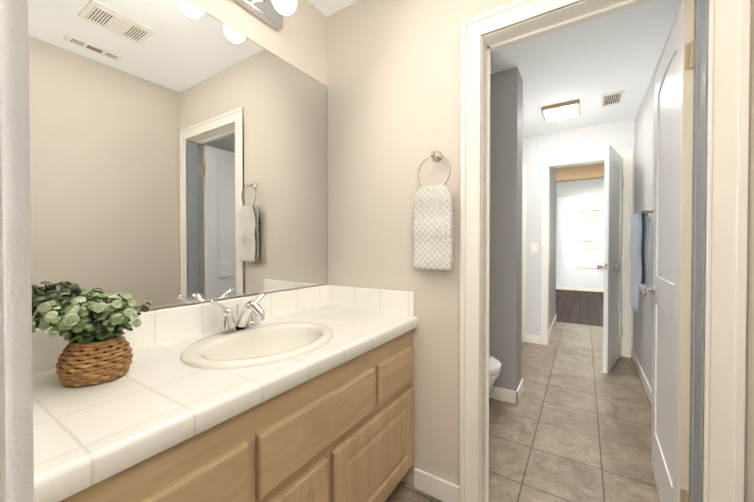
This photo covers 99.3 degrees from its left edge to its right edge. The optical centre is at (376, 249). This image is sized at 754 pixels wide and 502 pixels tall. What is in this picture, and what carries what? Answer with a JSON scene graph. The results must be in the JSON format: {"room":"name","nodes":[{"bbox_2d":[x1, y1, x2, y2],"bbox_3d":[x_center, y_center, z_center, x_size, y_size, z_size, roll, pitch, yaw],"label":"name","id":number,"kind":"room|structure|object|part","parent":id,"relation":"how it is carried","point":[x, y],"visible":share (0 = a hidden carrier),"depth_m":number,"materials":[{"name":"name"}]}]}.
{"room":"bathroom","nodes":[
{"label":"bathroom","id":0,"kind":"room"},
{"bbox_2d":[35,0,753,501],"bbox_3d":[-0.349,-0.072,0.201,1.900,2.450,0.122,0,1,33],"label":"wall","id":1,"kind":"structure","parent":0,"point":[387,72],"depth_m":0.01,"materials":[{"name":"beige paint"}]},
{"bbox_2d":[0,0,33,501],"bbox_3d":[-0.332,0.088,0.192,0.100,2.130,0.158,0,1,33],"label":"door frame","id":2,"kind":"structure","parent":1,"relation":"attached to","point":[16,436],"depth_m":0.23,"materials":[{"name":"white wood"}]},
{"bbox_2d":[28,0,327,324],"bbox_3d":[-0.642,-0.357,1.259,0.008,1.108,1.322,0,1,33],"label":"mirror","id":3,"kind":"object","parent":1,"relation":"attached to","point":[178,152],"visible":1,"depth_m":1.12,"materials":[{"name":"clear glass"}]},
{"bbox_2d":[32,284,327,367],"bbox_3d":[-0.641,0.263,1.264,0.012,0.115,1.332,0,1,33],"label":"backsplash","id":4,"kind":"structure","parent":1,"relation":"attached to","point":[160,324],"depth_m":1.13,"materials":[{"name":"white tile"}]},
{"bbox_2d":[233,0,296,30],"bbox_3d":[-0.547,-1.057,1.198,0.228,0.146,0.620,0,1,33],"label":"vanity light bar","id":5,"kind":"object","parent":1,"relation":"attached to","point":[270,13],"visible":1,"depth_m":1.39,"materials":[{"name":"silver metal"}]},
{"bbox_2d":[328,285,414,311],"bbox_3d":[-0.051,0.258,1.668,0.540,0.115,0.011,0,1,33],"label":"backsplash","id":6,"kind":"structure","parent":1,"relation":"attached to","point":[390,300],"depth_m":1.64,"materials":[{"name":"white tile"}]},
{"bbox_2d":[414,151,453,269],"bbox_3d":[0.256,-0.178,1.432,0.177,0.534,0.069,0,1,33],"label":"towel ring","id":7,"kind":"object","parent":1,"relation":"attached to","point":[433,228],"visible":1,"depth_m":1.41,"materials":[{"name":"white fabric"}]},
{"bbox_2d":[414,468,458,488],"bbox_3d":[0.127,1.089,1.723,0.740,0.095,0.014,0,1,33],"label":"baseboard","id":8,"kind":"structure","parent":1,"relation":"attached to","point":[415,469],"depth_m":1.46,"materials":[{"name":"white wood"}]},
{"bbox_2d":[459,0,750,501],"bbox_3d":[0.759,0.082,1.224,0.850,2.120,0.156,0,1,33],"label":"door frame","id":9,"kind":"structure","parent":1,"relation":"attached to","point":[727,150],"depth_m":1.01,"materials":[{"name":"white wood"}]},
{"bbox_2d":[638,0,693,501],"bbox_3d":[1.266,0.124,1.375,0.167,2.015,0.685,0,1,33],"label":"door","id":10,"kind":"structure","parent":9,"relation":"attached to","point":[668,130],"depth_m":1.26,"materials":[{"name":"white wood"}]},
{"bbox_3d":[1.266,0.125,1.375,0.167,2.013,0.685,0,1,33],"label":"near door hardware","id":11,"kind":"part","parent":10,"relation":"part of","materials":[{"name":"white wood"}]},
{"bbox_2d":[308,0,681,196],"bbox_3d":[2.297,-1.395,3.595,4.240,0.120,11.200,0,1,33],"label":"ceiling","id":12,"kind":"structure","parent":0,"point":[588,64],"depth_m":2.29,"materials":[{"name":"white paint"}]},
{"bbox_2d":[541,99,579,120],"bbox_3d":[1.739,-1.303,3.028,0.300,0.050,0.300,0,1,33],"label":"light","id":13,"kind":"object","parent":12,"relation":"attached to","point":[567,109],"visible":1,"depth_m":2.97,"materials":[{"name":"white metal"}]},
{"bbox_2d":[600,90,624,107],"bbox_3d":[2.066,-1.320,2.816,0.160,0.012,0.270,0,1,33],"label":"ceiling vent","id":14,"kind":"object","parent":12,"relation":"in","point":[613,98],"visible":0.94,"depth_m":2.81,"materials":[{"name":"white metal"}]},
{"bbox_2d":[489,67,522,390],"bbox_3d":[0.737,-0.099,2.653,0.820,2.450,0.240,0,1,33],"label":"wall","id":15,"kind":"structure","parent":0,"point":[506,160],"depth_m":2.38,"materials":[{"name":"grey paint"}]},
{"bbox_2d":[489,386,519,404],"bbox_3d":[0.691,1.080,2.545,0.794,0.095,0.014,0,1,33],"label":"baseboard","id":16,"kind":"structure","parent":15,"relation":"attached to","point":[506,395],"depth_m":2.37,"materials":[{"name":"white wood"}]},
{"bbox_2d":[517,379,522,392],"bbox_3d":[0.829,1.078,2.758,0.794,0.095,0.014,0,1,33],"label":"baseboard","id":17,"kind":"structure","parent":15,"relation":"attached to","point":[520,387],"depth_m":2.46,"materials":[{"name":"white wood"}]},
{"bbox_2d":[385,322,659,501],"bbox_3d":[0.818,1.183,2.019,1.900,0.100,6.900,0,1,33],"label":"floor","id":18,"kind":"structure","parent":0,"point":[574,425],"depth_m":1.98,"materials":[{"name":"beige tile"}]},
{"bbox_2d":[33,304,417,501],"bbox_3d":[-0.408,0.733,1.118,0.565,0.820,1.332,0,1,33],"label":"bathroom vanity","id":19,"kind":"object","parent":18,"relation":"on","point":[306,394],"depth_m":0.80,"materials":[{"name":"white tile"}]},
{"bbox_2d":[32,288,151,386],"bbox_3d":[-0.703,0.212,0.812,0.273,0.224,0.246,0,1,33],"label":"potted plant","id":20,"kind":"object","parent":19,"relation":"on","point":[97,349],"visible":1,"depth_m":0.76,"materials":[{"name":"plant"}]},
{"bbox_2d":[204,292,267,335],"bbox_3d":[-0.478,0.243,1.198,0.168,0.129,0.235,0,1,33],"label":"faucet","id":21,"kind":"object","parent":19,"relation":"on","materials":[{"name":"silver metal"}]},
{"bbox_2d":[148,316,359,375],"bbox_3d":[-0.389,0.392,1.119,0.424,0.170,0.524,0,1,33],"label":"sink","id":22,"kind":"object","parent":19,"relation":"in","point":[226,353],"depth_m":1.15,"materials":[{"name":"white ceramic"}]},
{"bbox_2d":[489,355,500,394],"bbox_3d":[0.402,0.739,2.129,0.800,0.785,0.440,0,1,33],"label":"toilet","id":23,"kind":"object","parent":18,"relation":"on","point":[494,367],"visible":0.1,"depth_m":1.89,"materials":[{"name":"white ceramic"}]},
{"bbox_2d":[522,120,629,335],"bbox_3d":[1.963,-0.112,3.784,1.650,2.450,0.150,0,1,33],"label":"wall","id":24,"kind":"structure","parent":0,"point":[589,140],"depth_m":3.78,"materials":[{"name":"white paint"}]},
{"bbox_2d":[530,243,537,252],"bbox_3d":[1.859,-0.022,3.792,0.078,0.120,0.010,0,1,33],"label":"switch plate","id":25,"kind":"object","parent":24,"relation":"attached to","point":[533,247],"visible":1,"depth_m":3.79,"materials":[{"name":"white plastic"}]},
{"bbox_2d":[549,314,556,338],"bbox_3d":[2.419,1.059,4.413,0.014,0.095,1.380,0,1,33],"label":"baseboard","id":26,"kind":"structure","parent":24,"relation":"attached to","point":[555,318],"depth_m":4.33,"materials":[{"name":"white wood"}]},
{"bbox_2d":[522,149,632,357],"bbox_3d":[2.200,0.040,3.641,1.085,2.150,0.142,0,1,33],"label":"door frame","id":27,"kind":"structure","parent":24,"relation":"attached to","point":[627,154],"depth_m":3.69,"materials":[{"name":"white wood"}]},
{"bbox_2d":[596,144,623,373],"bbox_3d":[2.285,0.085,3.124,0.712,2.055,0.397,-1,1,-44],"label":"door","id":28,"kind":"structure","parent":27,"relation":"attached to","point":[613,235],"depth_m":3.01,"materials":[{"name":"white wood"}]},
{"bbox_3d":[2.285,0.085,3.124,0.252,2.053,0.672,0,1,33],"label":"far door hardware","id":29,"kind":"part","parent":28,"relation":"part of","materials":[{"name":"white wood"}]},
{"bbox_2d":[556,289,603,326],"bbox_3d":[4.170,1.132,6.521,4.240,0.100,4.300,0,1,33],"label":"floor","id":30,"kind":"structure","parent":0,"point":[579,307],"depth_m":6.01,"materials":[{"name":"brown wood"}]},
{"bbox_2d":[556,194,603,287],"bbox_3d":[5.313,-0.163,8.256,3.960,2.450,0.120,0,1,33],"label":"wall","id":31,"kind":"structure","parent":0,"point":[569,272],"depth_m":8.34,"materials":[{"name":"white paint"}]},
{"bbox_2d":[556,285,603,291],"bbox_3d":[5.264,1.013,8.221,3.930,0.100,0.014,0,1,33],"label":"baseboard","id":32,"kind":"structure","parent":31,"relation":"attached to","point":[557,287],"depth_m":8.23,"materials":[{"name":"white wood"}]},
{"bbox_2d":[576,207,603,267],"bbox_3d":[5.602,-0.305,8.020,1.060,1.520,0.160,0,1,33],"label":"shutters","id":33,"kind":"object","parent":31,"relation":"attached to","point":[579,235],"visible":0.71,"depth_m":8.14,"materials":[{"name":"white wood"}]},
{"bbox_2d":[556,163,604,181],"bbox_3d":[3.088,-1.193,4.705,0.793,0.310,0.120,0,1,33],"label":"wall","id":34,"kind":"structure","parent":0,"point":[582,172],"depth_m":4.70,"materials":[{"name":"beige paint"}]},
{"bbox_2d":[630,13,677,388],"bbox_3d":[2.344,-0.100,2.734,0.130,2.450,4.260,0,1,33],"label":"wall","id":35,"kind":"structure","parent":0,"point":[636,134],"depth_m":2.68,"materials":[{"name":"white paint"}]},
{"bbox_2d":[631,349,651,405],"bbox_3d":[1.900,1.084,2.176,0.014,0.095,2.700,0,1,33],"label":"baseboard","id":36,"kind":"structure","parent":35,"relation":"attached to","point":[645,383],"depth_m":2.66,"materials":[{"name":"white wood"}]},
{"bbox_2d":[630,209,653,314],"bbox_3d":[1.881,0.082,2.248,0.135,0.694,0.672,0,1,33],"label":"towel","id":37,"kind":"object","parent":35,"relation":"attached to","point":[639,234],"visible":1,"depth_m":2.13,"materials":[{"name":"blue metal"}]},
{"label":"outside","id":38,"kind":"structure","parent":0,"visible":0},
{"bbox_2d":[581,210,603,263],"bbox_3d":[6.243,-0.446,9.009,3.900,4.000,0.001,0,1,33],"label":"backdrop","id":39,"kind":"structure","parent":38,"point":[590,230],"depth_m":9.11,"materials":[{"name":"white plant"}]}
]}

